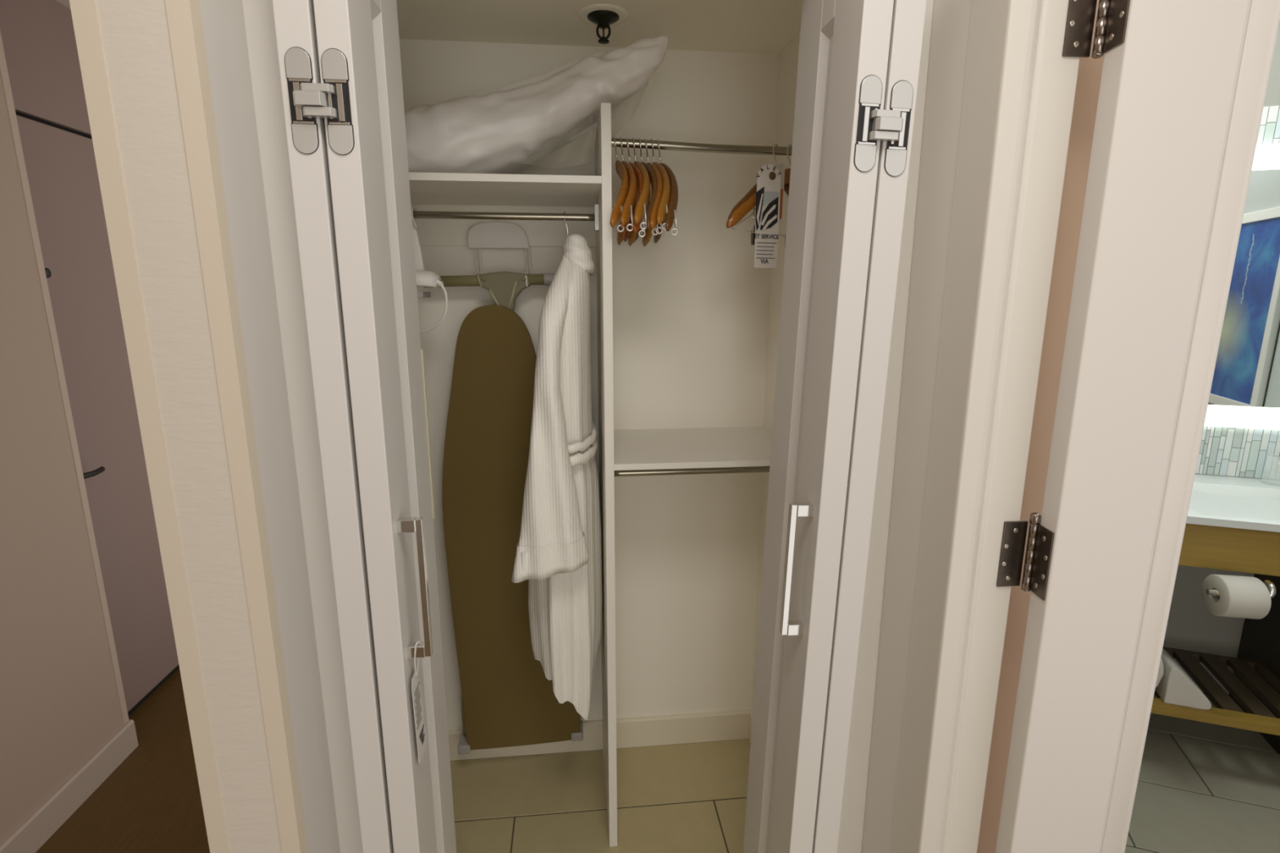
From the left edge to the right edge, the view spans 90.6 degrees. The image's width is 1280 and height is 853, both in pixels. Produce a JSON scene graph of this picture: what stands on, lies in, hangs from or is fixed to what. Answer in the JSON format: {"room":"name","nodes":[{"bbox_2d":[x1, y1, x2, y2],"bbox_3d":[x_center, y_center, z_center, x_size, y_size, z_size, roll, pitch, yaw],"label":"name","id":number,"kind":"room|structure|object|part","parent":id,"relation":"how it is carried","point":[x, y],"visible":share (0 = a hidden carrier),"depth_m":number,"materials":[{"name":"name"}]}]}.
{"room":"hotel room hallway","nodes":[
{"label":"hotel room hallway","id":0,"kind":"room"},
{"bbox_2d":[0,0,91,135],"bbox_3d":[-1.957,-0.255,2.637,0.098,2.420,1.553,-1,12,-6],"label":"wall","id":1,"kind":"structure","parent":0,"point":[38,38],"depth_m":1.98,"materials":[{"name":"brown paint"}]},
{"bbox_2d":[15,111,179,716],"bbox_3d":[-1.887,-0.008,2.384,0.136,2.040,0.940,-1,12,-6],"label":"door","id":2,"kind":"structure","parent":1,"relation":"in","point":[60,163],"depth_m":2.19,"materials":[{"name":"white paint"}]},
{"bbox_3d":[-1.810,0.153,2.054,0.058,0.052,0.137,-1,12,-6],"label":"lever handle","id":3,"kind":"part","parent":2,"relation":"part of","materials":[{"name":"black metal"}]},
{"bbox_2d":[55,0,71,8],"bbox_3d":[-0.511,-0.961,0.001,2.465,0.040,6.900,-1,12,-6],"label":"ceiling","id":4,"kind":"structure","parent":0,"point":[66,2],"depth_m":2.04,"materials":[{"name":"beige paint"}]},
{"bbox_2d":[0,31,128,843],"bbox_3d":[-1.536,0.435,-0.665,0.190,2.420,5.248,-1,12,-6],"label":"wall","id":5,"kind":"structure","parent":0,"point":[62,697],"depth_m":1.78,"materials":[{"name":"beige paint"}]},
{"bbox_2d":[0,720,138,852],"bbox_3d":[-1.436,1.569,-0.417,0.015,0.100,5.250,-1,12,-6],"label":"baseboard","id":6,"kind":"structure","parent":5,"relation":"attached to","point":[42,823],"depth_m":1.86,"materials":[{"name":"beige paint"}]},
{"bbox_2d":[69,0,340,852],"bbox_3d":[-0.618,0.011,1.363,0.123,2.420,1.122,-1,12,-6],"label":"wall partition","id":7,"kind":"structure","parent":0,"point":[167,86],"depth_m":0.81,"materials":[{"name":"beige paint"}]},
{"bbox_2d":[242,0,363,852],"bbox_3d":[-0.499,0.253,1.087,0.050,2.060,0.203,-1,12,-6],"label":"trim","id":8,"kind":"structure","parent":7,"relation":"attached to","point":[259,17],"depth_m":0.92,"materials":[{"name":"grey paint"}]},
{"bbox_2d":[271,0,456,852],"bbox_3d":[-0.398,0.263,1.062,0.124,2.010,0.278,-1,12,-6],"label":"door","id":9,"kind":"structure","parent":7,"relation":"in","point":[340,60],"depth_m":0.92,"materials":[{"name":"grey paint"}]},
{"bbox_3d":[-0.410,-0.406,0.787,0.037,0.016,0.017,-1,12,-6],"label":"hinge arm","id":10,"kind":"part","parent":9,"relation":"part of","materials":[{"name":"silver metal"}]},
{"bbox_3d":[-0.402,-0.420,0.787,0.039,0.009,0.013,-1,12,-6],"label":"hinge arm","id":11,"kind":"part","parent":9,"relation":"part of","materials":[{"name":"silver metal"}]},
{"bbox_3d":[-0.402,-0.393,0.792,0.039,0.010,0.013,-1,12,-6],"label":"hinge arm","id":12,"kind":"part","parent":9,"relation":"part of","materials":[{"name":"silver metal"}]},
{"bbox_3d":[-0.392,0.218,1.060,0.021,1.660,0.052,-1,12,-6],"label":"panel","id":13,"kind":"part","parent":9,"relation":"part of","materials":[{"name":"grey paint"}]},
{"bbox_3d":[-0.379,0.217,1.062,0.010,1.660,0.052,-1,12,-6],"label":"panel molding","id":14,"kind":"part","parent":9,"relation":"part of","materials":[{"name":"grey paint"}]},
{"bbox_3d":[-0.349,0.147,0.950,0.026,0.019,0.016,-1,12,-6],"label":"handle post","id":15,"kind":"part","parent":9,"relation":"part of","materials":[{"name":"silver metal"}]},
{"bbox_3d":[-0.349,0.350,0.992,0.026,0.019,0.016,-1,12,-6],"label":"handle post","id":16,"kind":"part","parent":9,"relation":"part of","materials":[{"name":"silver metal"}]},
{"bbox_2d":[411,641,426,764],"bbox_3d":[-0.350,0.436,1.017,0.013,0.214,0.060,-1,12,-6],"label":"tag","id":17,"kind":"object","parent":9,"relation":"hanging from","point":[421,739],"visible":0.98,"depth_m":1.01,"materials":[{"name":"grey paper"}]},
{"bbox_2d":[413,681,424,745],"bbox_3d":[-0.355,0.468,1.021,0.001,0.109,0.040,-1,12,-6],"label":"print","id":18,"kind":"object","parent":17,"relation":"attached to","point":[418,704],"depth_m":1.02,"materials":[{"name":"black"}]},
{"bbox_3d":[-0.332,0.248,0.973,0.010,0.226,0.012,-1,12,-6],"label":"handle","id":19,"kind":"part","parent":9,"relation":"part of","materials":[{"name":"silver metal"}]},
{"bbox_2d":[399,39,778,729],"bbox_3d":[-0.101,-0.108,1.934,1.270,2.420,0.070,-1,12,-6],"label":"wall","id":20,"kind":"structure","parent":0,"point":[691,306],"depth_m":1.89,"materials":[{"name":"white paint"}]},
{"bbox_2d":[410,204,595,247],"bbox_3d":[-0.409,-0.558,1.763,0.570,0.108,0.014,-1,12,-6],"label":"cleat","id":21,"kind":"object","parent":20,"relation":"attached to","point":[432,232],"visible":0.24,"depth_m":1.76,"materials":[{"name":"white paint"}]},
{"bbox_2d":[466,221,532,286],"bbox_3d":[-0.385,-0.473,1.739,0.174,0.176,0.073,-1,12,-6],"label":"hanger","id":22,"kind":"object","parent":21,"relation":"hanging from","point":[494,234],"visible":0.94,"depth_m":1.74,"materials":[{"name":"white paint"}]},
{"bbox_3d":[-0.391,-0.529,1.750,0.167,0.072,0.028,-1,12,-6],"label":"hanger plate","id":23,"kind":"part","parent":22,"relation":"part of","materials":[{"name":"white paint"}]},
{"bbox_2d":[423,271,582,754],"bbox_3d":[-0.385,0.296,1.876,0.405,1.469,0.068,-1,12,-6],"label":"ironing board","id":24,"kind":"object","parent":22,"relation":"hanging from","point":[508,699],"visible":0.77,"depth_m":1.84,"materials":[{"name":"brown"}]},
{"bbox_2d":[408,172,601,206],"bbox_3d":[-0.389,-0.580,1.563,0.570,0.016,0.400,-1,12,-6],"label":"closet shelf","id":25,"kind":"object","parent":21,"relation":"on","point":[425,188],"visible":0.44,"depth_m":1.47,"materials":[{"name":"white wood"}]},
{"bbox_2d":[404,35,667,173],"bbox_3d":[-0.296,-0.759,1.538,0.703,0.342,0.361,-1,12,-6],"label":"pillow","id":26,"kind":"object","parent":25,"relation":"on","point":[507,130],"visible":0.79,"depth_m":1.41,"materials":[{"name":"white fabric"}]},
{"bbox_2d":[546,113,599,155],"bbox_3d":[-0.363,-0.726,1.538,0.566,0.274,0.316,-1,12,-6],"label":"pillow","id":27,"kind":"object","parent":26,"relation":"on","point":[562,129],"depth_m":1.47,"materials":[{"name":"white fabric"}]},
{"bbox_2d":[448,709,752,760],"bbox_3d":[-0.153,1.036,2.123,1.085,0.104,0.015,-1,12,-6],"label":"baseboard","id":28,"kind":"structure","parent":20,"relation":"attached to","point":[733,725],"depth_m":2.13,"materials":[{"name":"beige paint"}]},
{"bbox_2d":[396,0,802,53],"bbox_3d":[-0.115,-0.963,1.327,1.085,0.037,0.760,-1,12,-6],"label":"ceiling","id":29,"kind":"structure","parent":0,"point":[748,26],"depth_m":1.55,"materials":[{"name":"white paint"}]},
{"bbox_2d":[577,3,628,44],"bbox_3d":[-0.088,-0.954,1.517,0.120,0.060,0.120,-1,12,-6],"label":"sprinkler","id":30,"kind":"object","parent":29,"relation":"attached to","point":[603,15],"visible":1,"depth_m":1.50,"materials":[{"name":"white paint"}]},
{"bbox_3d":[-0.088,-0.947,1.519,0.035,0.032,0.006,-1,12,-6],"label":"frame arm","id":31,"kind":"part","parent":30,"relation":"part of","materials":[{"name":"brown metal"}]},
{"bbox_2d":[35,668,1279,852],"bbox_3d":[0.468,1.442,0.557,4.303,0.050,6.800,-1,12,-6],"label":"floor","id":32,"kind":"structure","parent":0,"point":[691,797],"depth_m":1.92,"materials":[{"name":"brown tile"}]},
{"bbox_2d":[594,102,617,846],"bbox_3d":[-0.095,0.193,1.756,0.022,1.905,0.400,-1,12,-6],"label":"divider","id":33,"kind":"object","parent":32,"relation":"on","point":[602,145],"visible":1,"depth_m":1.58,"materials":[{"name":"white wood"}]},
{"bbox_2d":[413,204,599,231],"bbox_3d":[-0.386,-0.514,1.546,0.571,0.065,0.032,-1,12,-6],"label":"closet rod","id":34,"kind":"object","parent":33,"relation":"attached to","point":[594,217],"visible":0.65,"depth_m":1.55,"materials":[{"name":"silver metal"}]},
{"bbox_2d":[411,204,425,270],"bbox_3d":[-0.574,-0.454,1.536,0.093,0.160,0.056,-1,12,-6],"label":"holder","id":35,"kind":"object","parent":34,"relation":"hanging from","point":[419,260],"visible":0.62,"depth_m":1.53,"materials":[{"name":"white paint"}]},
{"bbox_3d":[-0.573,-0.428,1.535,0.093,0.110,0.018,-1,12,-6],"label":"plate","id":36,"kind":"part","parent":35,"relation":"part of","materials":[{"name":"white paint"}]},
{"bbox_2d":[415,269,448,333],"bbox_3d":[-0.575,-0.312,1.506,0.236,0.185,0.104,-1,12,-6],"label":"iron","id":37,"kind":"object","parent":35,"relation":"hanging from","point":[424,277],"visible":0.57,"depth_m":1.48,"materials":[{"name":"white paint"}]},
{"bbox_3d":[-0.532,-0.280,1.518,0.153,0.119,0.031,0,12,1],"label":"cord","id":38,"kind":"part","parent":37,"relation":"part of","materials":[{"name":"white paint"}]},
{"bbox_2d":[563,211,568,236],"bbox_3d":[-0.184,-0.496,1.578,0.014,0.077,0.028,-1,12,-6],"label":"hanger","id":39,"kind":"object","parent":34,"relation":"hanging from","point":[565,221],"visible":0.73,"depth_m":1.57,"materials":[{"name":"silver metal"}]},
{"bbox_2d":[511,234,602,720],"bbox_3d":[-0.204,0.154,1.639,0.197,1.255,0.434,0,12,2],"label":"bathrobe","id":40,"kind":"object","parent":39,"relation":"hanging from","point":[558,552],"visible":1,"depth_m":1.48,"materials":[{"name":"white fabric"}]},
{"bbox_2d":[594,204,599,231],"bbox_3d":[-0.108,-0.519,1.575,0.011,0.062,0.032,-1,12,-6],"label":"socket","id":41,"kind":"object","parent":34,"relation":"attached to","point":[596,206],"depth_m":1.56,"materials":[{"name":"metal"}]},
{"bbox_2d":[613,466,769,476],"bbox_3d":[0.164,0.121,1.738,0.492,0.062,0.032,-1,12,-6],"label":"closet rod","id":42,"kind":"object","parent":33,"relation":"attached to","point":[758,468],"visible":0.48,"depth_m":1.73,"materials":[{"name":"silver metal"}]},
{"bbox_2d":[613,426,772,470],"bbox_3d":[0.161,0.054,1.754,0.492,0.016,0.400,-1,12,-6],"label":"closet shelf","id":43,"kind":"object","parent":33,"relation":"attached to","point":[732,446],"visible":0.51,"depth_m":1.69,"materials":[{"name":"white wood"}]},
{"bbox_2d":[611,137,791,155],"bbox_3d":[0.164,-0.687,1.569,0.493,0.062,0.032,-1,12,-6],"label":"closet rod","id":44,"kind":"object","parent":33,"relation":"attached to","point":[666,145],"visible":0.71,"depth_m":1.56,"materials":[{"name":"silver metal"}]},
{"bbox_2d":[609,136,629,239],"bbox_3d":[-0.045,-0.588,1.565,0.040,0.242,0.430,0,12,0],"label":"wooden hanger","id":45,"kind":"object","parent":44,"relation":"hanging from","point":[621,170],"visible":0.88,"depth_m":1.43,"materials":[{"name":"orange wood"}]},
{"bbox_3d":[-0.044,-0.587,1.675,0.038,0.180,0.216,0,12,-1],"label":"hanger arm","id":46,"kind":"part","parent":45,"relation":"part of","materials":[{"name":"orange wood"}]},
{"bbox_3d":[-0.044,-0.543,1.465,0.038,0.180,0.216,0,12,1],"label":"hanger arm","id":47,"kind":"part","parent":45,"relation":"part of","materials":[{"name":"orange wood"}]},
{"bbox_2d":[617,137,637,244],"bbox_3d":[-0.032,-0.588,1.564,0.042,0.238,0.430,-1,12,-3],"label":"wooden hanger","id":48,"kind":"object","parent":44,"relation":"hanging from","point":[626,213],"visible":0.94,"depth_m":1.43,"materials":[{"name":"orange wood"}]},
{"bbox_3d":[-0.036,-0.584,1.676,0.038,0.183,0.214,-1,12,-5],"label":"hanger arm","id":49,"kind":"part","parent":48,"relation":"part of","materials":[{"name":"orange wood"}]},
{"bbox_3d":[-0.025,-0.544,1.465,0.038,0.176,0.219,0,12,-1],"label":"hanger arm","id":50,"kind":"part","parent":48,"relation":"part of","materials":[{"name":"orange wood"}]},
{"bbox_2d":[623,137,645,241],"bbox_3d":[-0.013,-0.584,1.578,0.044,0.247,0.430,-1,12,-3],"label":"wooden hanger","id":51,"kind":"object","parent":44,"relation":"hanging from","point":[636,227],"visible":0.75,"depth_m":1.50,"materials":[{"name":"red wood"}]},
{"bbox_3d":[-0.020,-0.589,1.684,0.038,0.172,0.222,-1,12,-5],"label":"hanger arm","id":52,"kind":"part","parent":51,"relation":"part of","materials":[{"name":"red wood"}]},
{"bbox_3d":[-0.004,-0.538,1.476,0.038,0.187,0.212,-1,12,-4],"label":"hanger arm","id":53,"kind":"part","parent":51,"relation":"part of","materials":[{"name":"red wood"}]},
{"bbox_2d":[628,137,650,245],"bbox_3d":[-0.002,-0.587,1.564,0.042,0.242,0.430,-1,12,-3],"label":"wooden hanger","id":54,"kind":"object","parent":44,"relation":"hanging from","point":[640,210],"visible":0.88,"depth_m":1.43,"materials":[{"name":"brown wood"}]},
{"bbox_3d":[-0.005,-0.583,1.677,0.038,0.187,0.212,-1,12,-5],"label":"hanger arm","id":55,"kind":"part","parent":54,"relation":"part of","materials":[{"name":"brown wood"}]},
{"bbox_3d":[0.005,-0.546,1.466,0.038,0.172,0.222,0,12,-1],"label":"hanger arm","id":56,"kind":"part","parent":54,"relation":"part of","materials":[{"name":"brown wood"}]},
{"bbox_2d":[633,137,658,242],"bbox_3d":[0.015,-0.587,1.577,0.040,0.245,0.430,-1,12,-5],"label":"wooden hanger","id":57,"kind":"object","parent":44,"relation":"hanging from","point":[652,176],"visible":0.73,"depth_m":1.47,"materials":[{"name":"brown wood"}]},
{"bbox_3d":[0.007,-0.589,1.685,0.038,0.176,0.219,-1,12,-6],"label":"hanger arm","id":58,"kind":"part","parent":57,"relation":"part of","materials":[{"name":"brown wood"}]},
{"bbox_3d":[0.026,-0.541,1.477,0.038,0.183,0.214,-1,12,-4],"label":"hanger arm","id":59,"kind":"part","parent":57,"relation":"part of","materials":[{"name":"brown wood"}]},
{"bbox_2d":[642,138,662,243],"bbox_3d":[0.033,-0.586,1.574,0.044,0.241,0.430,0,12,-1],"label":"wooden hanger","id":60,"kind":"object","parent":44,"relation":"hanging from","point":[653,222],"visible":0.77,"depth_m":1.43,"materials":[{"name":"orange wood"}]},
{"bbox_3d":[0.038,-0.541,1.475,0.038,0.180,0.216,0,12,-1],"label":"hanger arm","id":61,"kind":"part","parent":60,"relation":"part of","materials":[{"name":"orange wood"}]},
{"bbox_2d":[643,137,671,246],"bbox_3d":[0.043,-0.587,1.569,0.042,0.242,0.430,-1,12,-4],"label":"wooden hanger","id":62,"kind":"object","parent":44,"relation":"hanging from","point":[662,211],"visible":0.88,"depth_m":1.44,"materials":[{"name":"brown wood"}]},
{"bbox_3d":[0.038,-0.583,1.682,0.038,0.187,0.212,-1,12,-6],"label":"hanger arm","id":63,"kind":"part","parent":62,"relation":"part of","materials":[{"name":"brown wood"}]},
{"bbox_3d":[0.052,-0.546,1.471,0.038,0.172,0.222,0,12,-2],"label":"hanger arm","id":64,"kind":"part","parent":62,"relation":"part of","materials":[{"name":"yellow wood"}]},
{"bbox_2d":[653,138,678,243],"bbox_3d":[0.064,-0.587,1.581,0.047,0.244,0.430,0,12,-1],"label":"wooden hanger","id":65,"kind":"object","parent":44,"relation":"hanging from","point":[670,215],"visible":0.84,"depth_m":1.44,"materials":[{"name":"brown wood"}]},
{"bbox_3d":[0.062,-0.589,1.689,0.037,0.176,0.219,0,12,-2],"label":"hanger arm","id":66,"kind":"part","parent":65,"relation":"part of","materials":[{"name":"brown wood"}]},
{"bbox_3d":[0.070,-0.541,1.481,0.037,0.183,0.214,0,12,-2],"label":"hanger arm","id":67,"kind":"part","parent":65,"relation":"part of","materials":[{"name":"brown wood"}]},
{"bbox_2d":[727,143,789,230],"bbox_3d":[0.343,-0.599,1.604,0.030,0.219,0.400,10,15,40],"label":"wooden hanger","id":68,"kind":"object","parent":44,"relation":"hanging from","point":[786,187],"visible":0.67,"depth_m":1.51,"materials":[{"name":"brown wood"}]},
{"bbox_3d":[0.280,-0.562,1.533,0.025,0.153,0.201,10,16,40],"label":"hanger arm","id":69,"kind":"part","parent":68,"relation":"part of","materials":[{"name":"brown wood"}]},
{"bbox_3d":[0.408,-0.594,1.682,0.025,0.153,0.201,9,15,38],"label":"hanger arm","id":70,"kind":"part","parent":68,"relation":"part of","materials":[{"name":"brown wood"}]},
{"bbox_2d":[726,144,791,248],"bbox_3d":[0.376,-0.585,1.614,0.033,0.250,0.470,11,16,43],"label":"wooden hanger","id":71,"kind":"object","parent":44,"relation":"hanging from","point":[744,209],"visible":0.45,"depth_m":1.50,"materials":[{"name":"orange wood"}]},
{"bbox_3d":[0.295,-0.557,1.534,0.033,0.163,0.236,11,16,43],"label":"hanger arm","id":72,"kind":"part","parent":71,"relation":"part of","materials":[{"name":"orange wood"}]},
{"bbox_2d":[754,164,781,267],"bbox_3d":[0.293,-0.484,1.460,0.066,0.229,0.002,-4,13,-20],"label":"tag","id":73,"kind":"object","parent":71,"relation":"hanging from","point":[768,180],"visible":1,"depth_m":1.46,"materials":[{"name":"grey paper"}]},
{"bbox_2d":[777,162,784,221],"bbox_3d":[0.329,-0.552,1.492,0.001,0.130,0.040,-3,12,-16],"label":"paper tag","id":74,"kind":"object","parent":71,"relation":"hanging from","point":[780,166],"visible":0.5,"depth_m":1.48,"materials":[{"name":"grey paper"}]},
{"bbox_2d":[779,189,782,218],"bbox_3d":[0.328,-0.527,1.497,0.001,0.070,0.036,-3,12,-16],"label":"print","id":75,"kind":"object","parent":74,"relation":"attached to","point":[781,190],"depth_m":1.49},
{"bbox_2d":[1151,474,1279,754],"bbox_3d":[1.779,0.637,2.185,1.010,0.860,0.560,4,12,19],"label":"bathroom vanity","id":76,"kind":"object","parent":32,"relation":"on","point":[1233,523],"visible":0.28,"depth_m":2.04,"materials":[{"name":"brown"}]},
{"bbox_2d":[1155,657,1164,688],"bbox_3d":[1.630,0.764,2.120,0.140,0.180,0.200,4,12,19],"label":"rolled towel","id":77,"kind":"object","parent":76,"relation":"on","point":[1161,673],"visible":0.04,"depth_m":2.01,"materials":[{"name":"grey fabric"}]},
{"bbox_2d":[1155,648,1211,710],"bbox_3d":[1.755,0.803,2.072,0.121,0.127,0.202,4,12,19],"label":"folded towel","id":78,"kind":"object","parent":76,"relation":"on","point":[1175,687],"visible":0.7,"depth_m":1.99,"materials":[{"name":"grey fabric"}]},
{"bbox_3d":[1.828,0.823,2.368,1.010,0.028,0.025,4,12,19],"label":"shelf rail","id":79,"kind":"part","parent":76,"relation":"part of","materials":[{"name":"brown wood"}]},
{"bbox_3d":[1.699,0.896,2.007,1.010,0.032,0.044,4,12,19],"label":"shelf rail","id":80,"kind":"part","parent":76,"relation":"part of","materials":[{"name":"brown wood"}]},
{"bbox_2d":[1186,474,1279,532],"bbox_3d":[1.779,0.245,2.103,1.010,0.060,0.560,4,12,19],"label":"countertop","id":81,"kind":"structure","parent":76,"relation":"on","point":[1225,501],"depth_m":2.08,"materials":[{"name":"white stone"}]},
{"bbox_2d":[1200,574,1271,619],"bbox_3d":[1.699,0.486,1.808,0.101,0.117,0.117,2,12,10],"label":"toilet roll","id":82,"kind":"object","parent":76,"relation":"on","point":[1240,597],"visible":0.98,"depth_m":1.77,"materials":[{"name":"grey paper"}]},
{"bbox_2d":[1205,579,1276,598],"bbox_3d":[1.717,0.462,1.810,0.170,0.046,0.041,2,12,10],"label":"toilet roll holder","id":83,"kind":"object","parent":76,"relation":"attached to","point":[1270,585],"visible":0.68,"depth_m":1.80,"materials":[{"name":"silver metal"}]},
{"bbox_3d":[1.787,0.463,1.798,0.024,0.043,0.043,6,13,25],"label":"holder arm","id":84,"kind":"part","parent":83,"relation":"part of","materials":[{"name":"silver metal"}]},
{"bbox_3d":[2.184,0.657,2.140,0.022,0.838,0.384,4,12,19],"label":"panel","id":85,"kind":"part","parent":76,"relation":"part of","materials":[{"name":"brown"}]},
{"bbox_2d":[751,0,972,852],"bbox_3d":[0.506,-0.022,1.524,0.150,2.420,0.890,-1,12,-6],"label":"wall","id":86,"kind":"structure","parent":0,"point":[950,24],"depth_m":1.15,"materials":[{"name":"white paint"}]},
{"bbox_2d":[748,712,752,742],"bbox_3d":[0.417,1.097,1.833,0.013,0.103,0.695,-1,12,-6],"label":"baseboard","id":87,"kind":"structure","parent":86,"relation":"attached to","point":[751,713],"depth_m":2.15,"materials":[{"name":"beige paint"}]},
{"bbox_2d":[742,0,926,852],"bbox_3d":[0.288,0.249,1.130,0.124,2.010,0.272,0,12,-6],"label":"door","id":88,"kind":"structure","parent":86,"relation":"in","point":[859,64],"depth_m":1.01,"materials":[{"name":"grey paint"}]},
{"bbox_3d":[0.241,0.234,1.031,0.010,0.226,0.012,0,12,-6],"label":"handle","id":89,"kind":"part","parent":88,"relation":"part of","materials":[{"name":"silver metal"}]},
{"bbox_3d":[0.257,0.336,1.054,0.026,0.019,0.016,0,12,-6],"label":"handle post","id":90,"kind":"part","parent":88,"relation":"part of","materials":[{"name":"silver metal"}]},
{"bbox_3d":[0.268,0.203,1.128,0.010,1.660,0.052,0,12,-6],"label":"panel molding","id":91,"kind":"part","parent":88,"relation":"part of","materials":[{"name":"grey paint"}]},
{"bbox_3d":[0.282,0.203,1.130,0.021,1.660,0.052,0,12,-6],"label":"panel","id":92,"kind":"part","parent":88,"relation":"part of","materials":[{"name":"grey paint"}]},
{"bbox_3d":[0.262,0.133,1.012,0.026,0.019,0.016,0,12,-6],"label":"handle post","id":93,"kind":"part","parent":88,"relation":"part of","materials":[{"name":"silver metal"}]},
{"bbox_3d":[0.336,-0.399,0.871,0.041,0.010,0.013,0,12,-6],"label":"hinge arm","id":94,"kind":"part","parent":88,"relation":"part of","materials":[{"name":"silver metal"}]},
{"bbox_3d":[0.337,-0.426,0.865,0.041,0.009,0.013,0,12,-6],"label":"hinge arm","id":95,"kind":"part","parent":88,"relation":"part of","materials":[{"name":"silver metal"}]},
{"bbox_3d":[0.340,-0.413,0.866,0.039,0.016,0.017,0,12,-6],"label":"hinge arm","id":96,"kind":"part","parent":88,"relation":"part of","materials":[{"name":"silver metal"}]},
{"bbox_2d":[836,0,933,852],"bbox_3d":[0.422,0.219,1.251,0.113,2.060,0.059,-1,12,-6],"label":"trim","id":97,"kind":"structure","parent":86,"relation":"attached to","point":[854,797],"depth_m":1.22,"materials":[{"name":"white paint"}]},
{"bbox_2d":[977,0,1104,852],"bbox_3d":[0.780,0.049,1.183,0.308,2.420,0.080,-1,12,-6],"label":"wall","id":98,"kind":"structure","parent":0,"point":[1090,69],"depth_m":1.11,"materials":[{"name":"beige paint"}]},
{"bbox_2d":[889,0,1079,852],"bbox_3d":[0.558,0.137,1.057,0.124,2.300,0.094,-1,12,-6],"label":"trim","id":99,"kind":"structure","parent":98,"relation":"attached to","point":[1020,88],"depth_m":0.99,"materials":[{"name":"white paint"}]},
{"bbox_2d":[995,0,1279,852],"bbox_3d":[0.717,0.279,1.030,0.246,2.008,0.061,0,12,2],"label":"door","id":100,"kind":"structure","parent":98,"relation":"in","point":[1183,87],"depth_m":0.94,"materials":[{"name":"white paint"}]},
{"bbox_2d":[1163,20,1279,694],"bbox_3d":[2.176,-0.255,2.200,1.750,2.600,0.080,4,12,19],"label":"wall","id":101,"kind":"structure","parent":0,"point":[1241,452],"depth_m":2.28,"materials":[{"name":"grey paint"}]},
{"bbox_2d":[1204,143,1279,430],"bbox_3d":[1.868,-0.472,2.214,0.930,0.934,0.025,4,12,19],"label":"bathroom mirror","id":102,"kind":"object","parent":101,"relation":"attached to","point":[1245,390],"visible":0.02,"depth_m":2.15,"materials":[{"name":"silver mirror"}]}
]}

